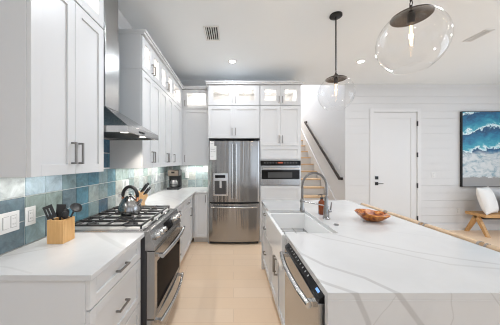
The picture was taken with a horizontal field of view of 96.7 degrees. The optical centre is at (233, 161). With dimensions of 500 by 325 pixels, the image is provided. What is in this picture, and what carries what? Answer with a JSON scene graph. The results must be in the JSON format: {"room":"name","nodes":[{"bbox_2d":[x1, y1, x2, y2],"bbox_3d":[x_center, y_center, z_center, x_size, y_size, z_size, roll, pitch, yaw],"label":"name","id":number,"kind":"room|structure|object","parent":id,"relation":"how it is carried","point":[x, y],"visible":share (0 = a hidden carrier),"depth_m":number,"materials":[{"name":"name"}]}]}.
{"room":"kitchen","nodes":[
{"label":"kitchen","id":0,"kind":"room"},
{"bbox_2d":[0,189,163,255],"bbox_3d":[-1.355,-0.088,0.435,0.100,3.050,8.270,0,0,0],"label":"wall","id":1,"kind":"structure","parent":0,"point":[163,189],"depth_m":1.39,"materials":[{"name":"white paint"}]},
{"bbox_2d":[0,0,103,177],"bbox_3d":[-1.113,-0.628,1.340,0.380,1.410,0.590,0,0,0],"label":"upper cabinet","id":2,"kind":"object","parent":1,"relation":"attached to","point":[52,51],"visible":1,"depth_m":1.18,"materials":[{"name":"white paint"}]},
{"bbox_2d":[0,166,168,254],"bbox_3d":[-1.298,0.301,2.735,0.006,0.442,3.470,0,0,0],"label":"backsplash","id":3,"kind":"structure","parent":1,"relation":"attached to","point":[97,192],"depth_m":1.70,"materials":[{"name":"tile"}]},
{"bbox_2d":[0,210,18,234],"bbox_3d":[-1.290,0.352,1.279,0.010,0.116,0.118,0,0,0],"label":"switch plate","id":4,"kind":"object","parent":3,"relation":"attached to","point":[9,222],"visible":1,"depth_m":1.28,"materials":[{"name":"white plastic"}]},
{"bbox_2d":[11,215,16,227],"bbox_3d":[-1.288,0.352,1.302,0.002,0.066,0.032,0,0,0],"label":"light switch","id":5,"kind":"object","parent":4,"relation":"attached to","point":[13,217],"depth_m":1.30,"materials":[{"name":"white plastic"}]},
{"bbox_2d":[25,206,35,225],"bbox_3d":[-1.291,0.347,1.412,0.008,0.116,0.072,0,0,0],"label":"wall outlet","id":6,"kind":"object","parent":3,"relation":"attached to","point":[30,212],"visible":1,"depth_m":1.41,"materials":[{"name":"white plastic"}]},
{"bbox_2d":[29,210,32,220],"bbox_3d":[-1.288,0.347,1.412,0.002,0.066,0.032,0,0,0],"label":"socket","id":7,"kind":"object","parent":6,"relation":"attached to","point":[30,211],"depth_m":1.41,"materials":[{"name":"white plastic"}]},
{"bbox_2d":[104,139,109,168],"bbox_3d":[-1.298,-0.766,1.982,0.006,1.692,0.689,0,0,0],"label":"backsplash","id":8,"kind":"structure","parent":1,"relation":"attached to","point":[106,142],"depth_m":2.27,"materials":[{"name":"tile"}]},
{"bbox_2d":[103,0,157,139],"bbox_3d":[-1.038,-0.914,1.986,0.513,1.393,0.672,0,0,0],"label":"range hood","id":9,"kind":"object","parent":8,"relation":"attached to","point":[117,126],"visible":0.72,"depth_m":1.93,"materials":[{"name":"silver metal"}]},
{"bbox_2d":[118,9,132,28],"bbox_3d":[-1.262,-1.558,0.435,0.084,0.109,8.068,0,0,0],"label":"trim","id":10,"kind":"structure","parent":1,"relation":"attached to","point":[123,23],"depth_m":2.51,"materials":[{"name":"white paint"}]},
{"bbox_2d":[109,34,160,168],"bbox_3d":[-1.113,-0.628,2.618,0.380,1.410,0.580,0,0,0],"label":"upper cabinet","id":11,"kind":"object","parent":1,"relation":"attached to","point":[139,65],"visible":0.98,"depth_m":2.33,"materials":[{"name":"white paint"}]},
{"bbox_2d":[118,29,207,89],"bbox_3d":[-0.901,-1.360,3.396,0.803,0.050,2.143,0,0,0],"label":"trim","id":12,"kind":"structure","parent":11,"relation":"on","point":[143,32],"depth_m":2.78,"materials":[{"name":"white paint"}]},
{"bbox_2d":[160,62,172,166],"bbox_3d":[-1.113,-0.628,3.204,0.380,1.410,0.588,0,0,0],"label":"upper cabinet","id":13,"kind":"object","parent":1,"relation":"attached to","point":[166,87],"visible":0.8,"depth_m":3.17,"materials":[{"name":"white paint"}]},
{"bbox_2d":[172,78,181,165],"bbox_3d":[-1.113,-0.628,3.819,0.380,1.410,0.638,0,0,0],"label":"upper cabinet","id":14,"kind":"object","parent":1,"relation":"attached to","point":[177,91],"visible":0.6,"depth_m":3.83,"materials":[{"name":"white paint"}]},
{"bbox_2d":[118,0,499,84],"bbox_3d":[2.647,-1.673,0.500,8.105,0.120,8.400,0,0,0],"label":"ceiling","id":15,"kind":"structure","parent":0,"point":[267,39],"depth_m":2.94,"materials":[{"name":"white paint"}]},
{"bbox_2d":[203,26,219,40],"bbox_3d":[-0.270,-1.608,2.800,0.190,0.010,0.320,0,0,0],"label":"ceiling vent","id":16,"kind":"object","parent":15,"relation":"in","point":[212,33],"visible":1,"depth_m":2.79,"materials":[{"name":"white plastic"}]},
{"bbox_2d":[317,11,355,110],"bbox_3d":[1.130,-1.095,2.450,0.380,1.035,0.380,0,0,0],"label":"pendant light","id":17,"kind":"object","parent":15,"relation":"hanging from","point":[335,78],"visible":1,"depth_m":2.45,"materials":[{"name":"black metal"}]},
{"bbox_2d":[356,59,365,63],"bbox_3d":[2.060,-1.611,3.590,0.148,0.004,0.148,0,0,0],"label":"recessed light","id":18,"kind":"object","parent":15,"relation":"in","point":[362,60],"visible":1,"depth_m":3.58,"materials":[{"name":"white plastic"}]},
{"bbox_2d":[375,0,453,73],"bbox_3d":[1.112,-1.095,1.390,0.380,1.035,0.380,0,0,0],"label":"pendant light","id":19,"kind":"object","parent":15,"relation":"hanging from","point":[412,15],"visible":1,"depth_m":1.39,"materials":[{"name":"clear glass"}]},
{"bbox_2d":[407,11,414,25],"bbox_3d":[1.112,-0.897,1.390,0.042,0.072,0.042,0,0,0],"label":"socket","id":20,"kind":"object","parent":19,"relation":"attached to","point":[410,14],"depth_m":1.38,"materials":[{"name":"brown metal"}]},
{"bbox_2d":[463,29,494,41],"bbox_3d":[3.140,-1.609,2.850,0.110,0.008,0.280,0,0,0],"label":"ceiling vent","id":21,"kind":"object","parent":15,"relation":"in","point":[486,31],"visible":1,"depth_m":2.84,"materials":[{"name":"white plastic"}]},
{"bbox_2d":[301,85,343,199],"bbox_3d":[1.775,-1.563,6.936,1.310,6.000,4.729,0,0,0],"label":"wall","id":22,"kind":"structure","parent":0,"point":[327,126],"depth_m":5.51,"materials":[{"name":"white paint"}]},
{"bbox_2d":[301,129,335,199],"bbox_3d":[2.318,-0.304,6.800,0.022,3.478,4.000,0,0,0],"label":"trim","id":23,"kind":"structure","parent":22,"relation":"attached to","point":[316,167],"depth_m":6.25,"materials":[{"name":"white paint"}]},
{"bbox_2d":[304,121,342,179],"bbox_3d":[2.288,-0.433,5.895,0.083,1.667,2.342,0,0,0],"label":"handrail","id":24,"kind":"object","parent":22,"relation":"attached to","point":[305,122],"visible":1,"depth_m":5.52,"materials":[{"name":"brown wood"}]},
{"bbox_2d":[165,230,499,324],"bbox_3d":[2.647,1.487,2.800,8.105,0.100,13.000,0,0,0],"label":"floor","id":25,"kind":"structure","parent":0,"point":[223,283],"depth_m":2.55,"materials":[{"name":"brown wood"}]},
{"bbox_2d":[0,240,140,324],"bbox_3d":[-0.967,0.996,1.325,0.652,0.881,0.580,0,0,0],"label":"base cabinet","id":26,"kind":"object","parent":25,"relation":"on","point":[113,297],"visible":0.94,"depth_m":1.03,"materials":[{"name":"white paint"}]},
{"bbox_2d":[0,233,143,280],"bbox_3d":[-0.973,0.538,1.324,0.641,0.030,0.608,0,0,0],"label":"countertop","id":27,"kind":"structure","parent":26,"relation":"on","point":[86,256],"depth_m":1.21,"materials":[{"name":"white stone"}]},
{"bbox_2d":[47,216,74,243],"bbox_3d":[-1.127,0.448,1.452,0.103,0.150,0.105,0,0,0],"label":"utensil holder","id":28,"kind":"object","parent":27,"relation":"on","point":[62,231],"visible":0.92,"depth_m":1.40,"materials":[{"name":"brown wood"}]},
{"bbox_2d":[42,204,56,219],"bbox_3d":[-1.157,0.395,1.425,0.125,0.235,0.022,0,0,0],"label":"slotted turner","id":29,"kind":"object","parent":28,"relation":"in","point":[45,208],"visible":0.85,"depth_m":1.42,"materials":[{"name":"black plastic"}]},
{"bbox_2d":[56,204,65,219],"bbox_3d":[-1.137,0.396,1.466,0.060,0.229,0.020,0,0,-20],"label":"spatula","id":30,"kind":"object","parent":28,"relation":"in","point":[60,207],"visible":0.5,"depth_m":1.46,"materials":[{"name":"black plastic"}]},
{"bbox_2d":[61,211,68,218],"bbox_3d":[-1.094,0.416,1.442,0.038,0.188,0.020,0,0,0],"label":"serving spoon","id":31,"kind":"object","parent":28,"relation":"in","point":[65,214],"visible":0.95,"depth_m":1.44,"materials":[{"name":"black plastic"}]},
{"bbox_2d":[69,203,81,217],"bbox_3d":[-1.087,0.398,1.499,0.139,0.228,0.084,0,0,21],"label":"ladle","id":32,"kind":"object","parent":28,"relation":"in","point":[75,207],"visible":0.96,"depth_m":1.49,"materials":[{"name":"black plastic"}]},
{"bbox_2d":[75,205,184,324],"bbox_3d":[-0.895,0.955,2.033,0.792,0.963,0.798,0,0,0],"label":"gas range","id":33,"kind":"object","parent":25,"relation":"on","point":[160,226],"visible":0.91,"depth_m":1.78,"materials":[{"name":"metal"}]},
{"bbox_2d":[75,206,173,234],"bbox_3d":[-0.973,0.519,2.033,0.636,0.054,0.798,0,0,0],"label":"cooktop","id":34,"kind":"object","parent":33,"relation":"in","point":[109,220],"depth_m":1.82,"materials":[{"name":"silver metal"}]},
{"bbox_2d":[118,185,142,214],"bbox_3d":[-0.945,0.346,2.030,0.198,0.255,0.198,0,0,-29],"label":"kettle","id":35,"kind":"object","parent":33,"relation":"on","point":[129,205],"visible":1,"depth_m":1.98,"materials":[{"name":"silver metal"}]},
{"bbox_2d":[176,203,182,262],"bbox_3d":[-0.977,0.996,2.739,0.637,0.881,0.603,0,0,0],"label":"base cabinet","id":36,"kind":"object","parent":25,"relation":"on","point":[180,208],"visible":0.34,"depth_m":2.95,"materials":[{"name":"white paint"}]},
{"bbox_2d":[145,187,207,208],"bbox_3d":[-0.871,0.538,3.448,0.844,0.030,2.020,0,0,0],"label":"countertop","id":37,"kind":"structure","parent":36,"relation":"on","point":[174,198],"depth_m":3.29,"materials":[{"name":"white stone"}]},
{"bbox_2d":[135,191,147,204],"bbox_3d":[-1.083,0.431,2.550,0.174,0.184,0.100,0,0,0],"label":"knife block","id":38,"kind":"object","parent":37,"relation":"on","point":[141,196],"visible":0.37,"depth_m":2.50,"materials":[{"name":"brown wood"}]},
{"bbox_2d":[167,170,181,189],"bbox_3d":[-1.114,0.343,4.195,0.222,0.360,0.250,0,0,0],"label":"coffee maker","id":39,"kind":"object","parent":37,"relation":"on","point":[175,176],"visible":1,"depth_m":4.10,"materials":[{"name":"black plastic"}]},
{"bbox_2d":[183,195,192,256],"bbox_3d":[-0.977,0.996,3.451,0.637,0.881,0.818,0,0,0],"label":"base cabinet","id":40,"kind":"object","parent":25,"relation":"on","point":[188,204],"visible":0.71,"depth_m":3.38,"materials":[{"name":"white paint"}]},
{"bbox_2d":[193,193,207,241],"bbox_3d":[-0.579,0.996,4.144,0.253,0.881,0.632,0,0,0],"label":"base cabinet","id":41,"kind":"object","parent":25,"relation":"on","point":[200,200],"visible":0.86,"depth_m":3.87,"materials":[{"name":"white paint"}]},
{"bbox_2d":[208,85,259,242],"bbox_3d":[0.005,0.051,4.147,0.906,2.769,0.639,0,0,0],"label":"tall cabinet","id":42,"kind":"object","parent":25,"relation":"on","point":[233,110],"visible":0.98,"depth_m":3.87,"materials":[{"name":"white paint"}]},
{"bbox_2d":[205,81,303,87],"bbox_3d":[0.365,-1.360,4.146,1.698,0.050,0.643,0,0,0],"label":"trim","id":43,"kind":"structure","parent":42,"relation":"on","point":[207,82],"depth_m":3.84,"materials":[{"name":"white paint"}]},
{"bbox_2d":[209,140,259,242],"bbox_3d":[0.012,0.532,4.086,0.880,1.807,0.708,0,0,0],"label":"refrigerator","id":44,"kind":"object","parent":25,"relation":"on","point":[234,176],"visible":1,"depth_m":3.80,"materials":[{"name":"silver metal"}]},
{"bbox_2d":[210,141,215,159],"bbox_3d":[-0.351,-0.182,3.815,0.116,0.318,0.002,0,0,7],"label":"paper tag","id":45,"kind":"object","parent":44,"relation":"attached to","point":[212,147],"visible":1,"depth_m":3.81,"materials":[{"name":"grey paper"}]},
{"bbox_2d":[263,205,269,282],"bbox_3d":[0.692,0.996,2.672,0.672,0.881,0.540,0,0,0],"label":"base cabinet","id":46,"kind":"object","parent":25,"relation":"on","point":[266,245],"visible":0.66,"depth_m":2.68,"materials":[{"name":"white paint"}]},
{"bbox_2d":[258,85,300,241],"bbox_3d":[0.819,0.051,4.147,0.718,2.769,0.639,0,0,0],"label":"tall cabinet","id":47,"kind":"object","parent":25,"relation":"on","point":[280,105],"visible":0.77,"depth_m":3.86,"materials":[{"name":"white paint"}]},
{"bbox_2d":[260,161,300,184],"bbox_3d":[0.819,0.204,4.068,0.698,0.430,0.524,0,0,0],"label":"microwave oven","id":48,"kind":"object","parent":47,"relation":"in","point":[271,172],"visible":0.99,"depth_m":3.86,"materials":[{"name":"silver metal"}]},
{"bbox_2d":[270,241,288,324],"bbox_3d":[0.692,0.996,1.966,0.672,0.881,0.863,0,0,0],"label":"base cabinet","id":49,"kind":"object","parent":25,"relation":"on","point":[277,276],"visible":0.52,"depth_m":1.94,"materials":[{"name":"white paint"}]},
{"bbox_2d":[279,243,324,324],"bbox_3d":[0.635,0.997,1.228,0.690,0.879,0.602,0,0,0],"label":"dishwasher","id":50,"kind":"object","parent":25,"relation":"on","point":[304,300],"visible":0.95,"depth_m":1.16,"materials":[{"name":"metal"}]},
{"bbox_2d":[301,140,328,199],"bbox_3d":[1.764,-0.123,6.888,1.081,3.120,4.025,0,0,0],"label":"staircase","id":51,"kind":"structure","parent":25,"relation":"on","point":[312,188],"depth_m":5.90,"materials":[{"name":"white paint"}]},
{"bbox_2d":[360,203,385,211],"bbox_3d":[1.462,0.988,2.655,0.469,0.898,0.451,0,0,0],"label":"counter stool","id":52,"kind":"object","parent":25,"relation":"on","point":[363,204],"visible":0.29,"depth_m":2.63,"materials":[{"name":"brown wood"}]},
{"bbox_2d":[261,200,499,324],"bbox_3d":[0.952,0.980,1.929,1.156,0.913,2.094,0,0,0],"label":"kitchen island","id":53,"kind":"object","parent":25,"relation":"on","point":[393,270],"depth_m":1.07,"materials":[{"name":"white stone"}]},
{"bbox_2d":[266,211,331,269],"bbox_3d":[0.562,0.665,1.998,0.429,0.260,0.769,0,0,0],"label":"farmhouse sink","id":54,"kind":"object","parent":53,"relation":"in","point":[275,222],"visible":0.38,"depth_m":2.21,"materials":[{"name":"white ceramic"}]},
{"bbox_2d":[281,228,307,233],"bbox_3d":[0.565,0.722,1.998,0.351,0.028,0.697,0,0,0],"label":"rack","id":55,"kind":"object","parent":54,"relation":"in","point":[281,228],"visible":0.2,"depth_m":2.26,"materials":[{"name":"silver metal"}]},
{"bbox_2d":[300,172,331,219],"bbox_3d":[0.748,0.309,2.020,0.290,0.427,0.066,0,0,0],"label":"faucet","id":56,"kind":"object","parent":53,"relation":"on","point":[326,211],"visible":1,"depth_m":2.01,"materials":[{"name":"silver metal"}]},
{"bbox_2d":[318,194,323,214],"bbox_3d":[0.872,0.423,2.190,0.067,0.198,0.068,0,0,41],"label":"soap bottle","id":57,"kind":"object","parent":53,"relation":"on","point":[321,201],"visible":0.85,"depth_m":2.17,"materials":[{"name":"orange glass"}]},
{"bbox_2d":[354,209,390,221],"bbox_3d":[1.216,0.478,1.960,0.285,0.088,0.258,0,0,0],"label":"bowl","id":58,"kind":"object","parent":53,"relation":"on","point":[370,215],"visible":1,"depth_m":1.92,"materials":[{"name":"brown wood"}]},
{"bbox_2d":[385,211,422,225],"bbox_3d":[1.462,0.988,2.183,0.469,0.898,0.451,0,0,0],"label":"counter stool","id":59,"kind":"object","parent":25,"relation":"on","point":[387,212],"visible":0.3,"depth_m":2.14,"materials":[{"name":"brown wood"}]},
{"bbox_2d":[422,223,484,245],"bbox_3d":[1.462,0.988,1.711,0.469,0.898,0.451,0,0,0],"label":"counter stool","id":60,"kind":"object","parent":25,"relation":"on","point":[442,230],"visible":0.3,"depth_m":1.66,"materials":[{"name":"brown wood"}]},
{"bbox_2d":[464,211,499,237],"bbox_3d":[5.433,1.228,4.383,1.335,0.417,0.433,0,0,0],"label":"bench","id":61,"kind":"object","parent":25,"relation":"on","point":[477,216],"visible":0.99,"depth_m":4.33,"materials":[{"name":"brown light natural wood"}]},
{"bbox_2d":[476,187,498,214],"bbox_3d":[4.985,0.767,4.360,0.505,0.504,0.235,0,0,-26],"label":"throw pillow","id":62,"kind":"object","parent":61,"relation":"on","point":[488,203],"visible":1,"depth_m":4.26,"materials":[{"name":"white fabric"}]},
{"bbox_2d":[483,243,499,251],"bbox_3d":[1.462,0.988,1.239,0.469,0.898,0.451,0,0,0],"label":"counter stool","id":63,"kind":"object","parent":25,"relation":"on","point":[492,247],"visible":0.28,"depth_m":1.42,"materials":[{"name":"brown wood"}]},
{"bbox_2d":[344,84,499,223],"bbox_3d":[4.465,-0.090,4.664,4.270,3.055,0.072,0,0,0],"label":"wall","id":64,"kind":"structure","parent":0,"point":[441,105],"depth_m":4.63,"materials":[{"name":"white paint"}]},
{"bbox_2d":[370,108,420,221],"bbox_3d":[3.370,0.170,4.655,1.060,2.535,0.086,0,0,0],"label":"trim","id":65,"kind":"structure","parent":64,"relation":"attached to","point":[372,110],"depth_m":4.61,"materials":[{"name":"white paint"}]},
{"bbox_2d":[374,112,417,220],"bbox_3d":[3.378,0.203,4.633,0.924,2.447,0.078,0,0,0],"label":"door","id":66,"kind":"structure","parent":64,"relation":"in","point":[395,133],"depth_m":4.64,"materials":[{"name":"white paint"}]},
{"bbox_2d":[429,224,499,229],"bbox_3d":[5.258,1.372,4.620,2.685,0.130,0.013,0,0,0],"label":"baseboard","id":67,"kind":"structure","parent":64,"relation":"attached to","point":[444,226],"depth_m":4.61,"materials":[{"name":"white paint"}]},
{"bbox_2d":[460,111,499,186],"bbox_3d":[5.332,-0.248,4.601,1.235,1.560,0.053,0,0,0],"label":"painting","id":68,"kind":"object","parent":64,"relation":"attached to","point":[479,130],"visible":1,"depth_m":4.58,"materials":[{"name":"blue fabric"}]},
{"bbox_3d":[-0.043,-0.088,4.520,2.525,3.050,0.100,0,0,0],"label":"wall","id":69,"kind":"structure","parent":0,"visible":0},
{"bbox_2d":[169,165,207,186],"bbox_3d":[-0.868,0.301,4.463,0.856,0.442,0.006,0,0,0],"label":"backsplash","id":70,"kind":"structure","parent":69,"relation":"attached to","point":[198,174],"depth_m":4.46,"materials":[{"name":"tile"}]},
{"bbox_2d":[182,90,207,164],"bbox_3d":[-0.703,-0.628,4.273,0.501,1.410,0.370,0,0,0],"label":"upper cabinet","id":71,"kind":"object","parent":69,"relation":"attached to","point":[194,102],"visible":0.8,"depth_m":4.13,"materials":[{"name":"white paint"}]},
{"bbox_2d":[180,80,294,85],"bbox_3d":[0.002,-1.558,4.427,2.434,0.109,0.084,0,0,0],"label":"trim","id":72,"kind":"structure","parent":69,"relation":"attached to","point":[184,82],"depth_m":4.40,"materials":[{"name":"white paint"}]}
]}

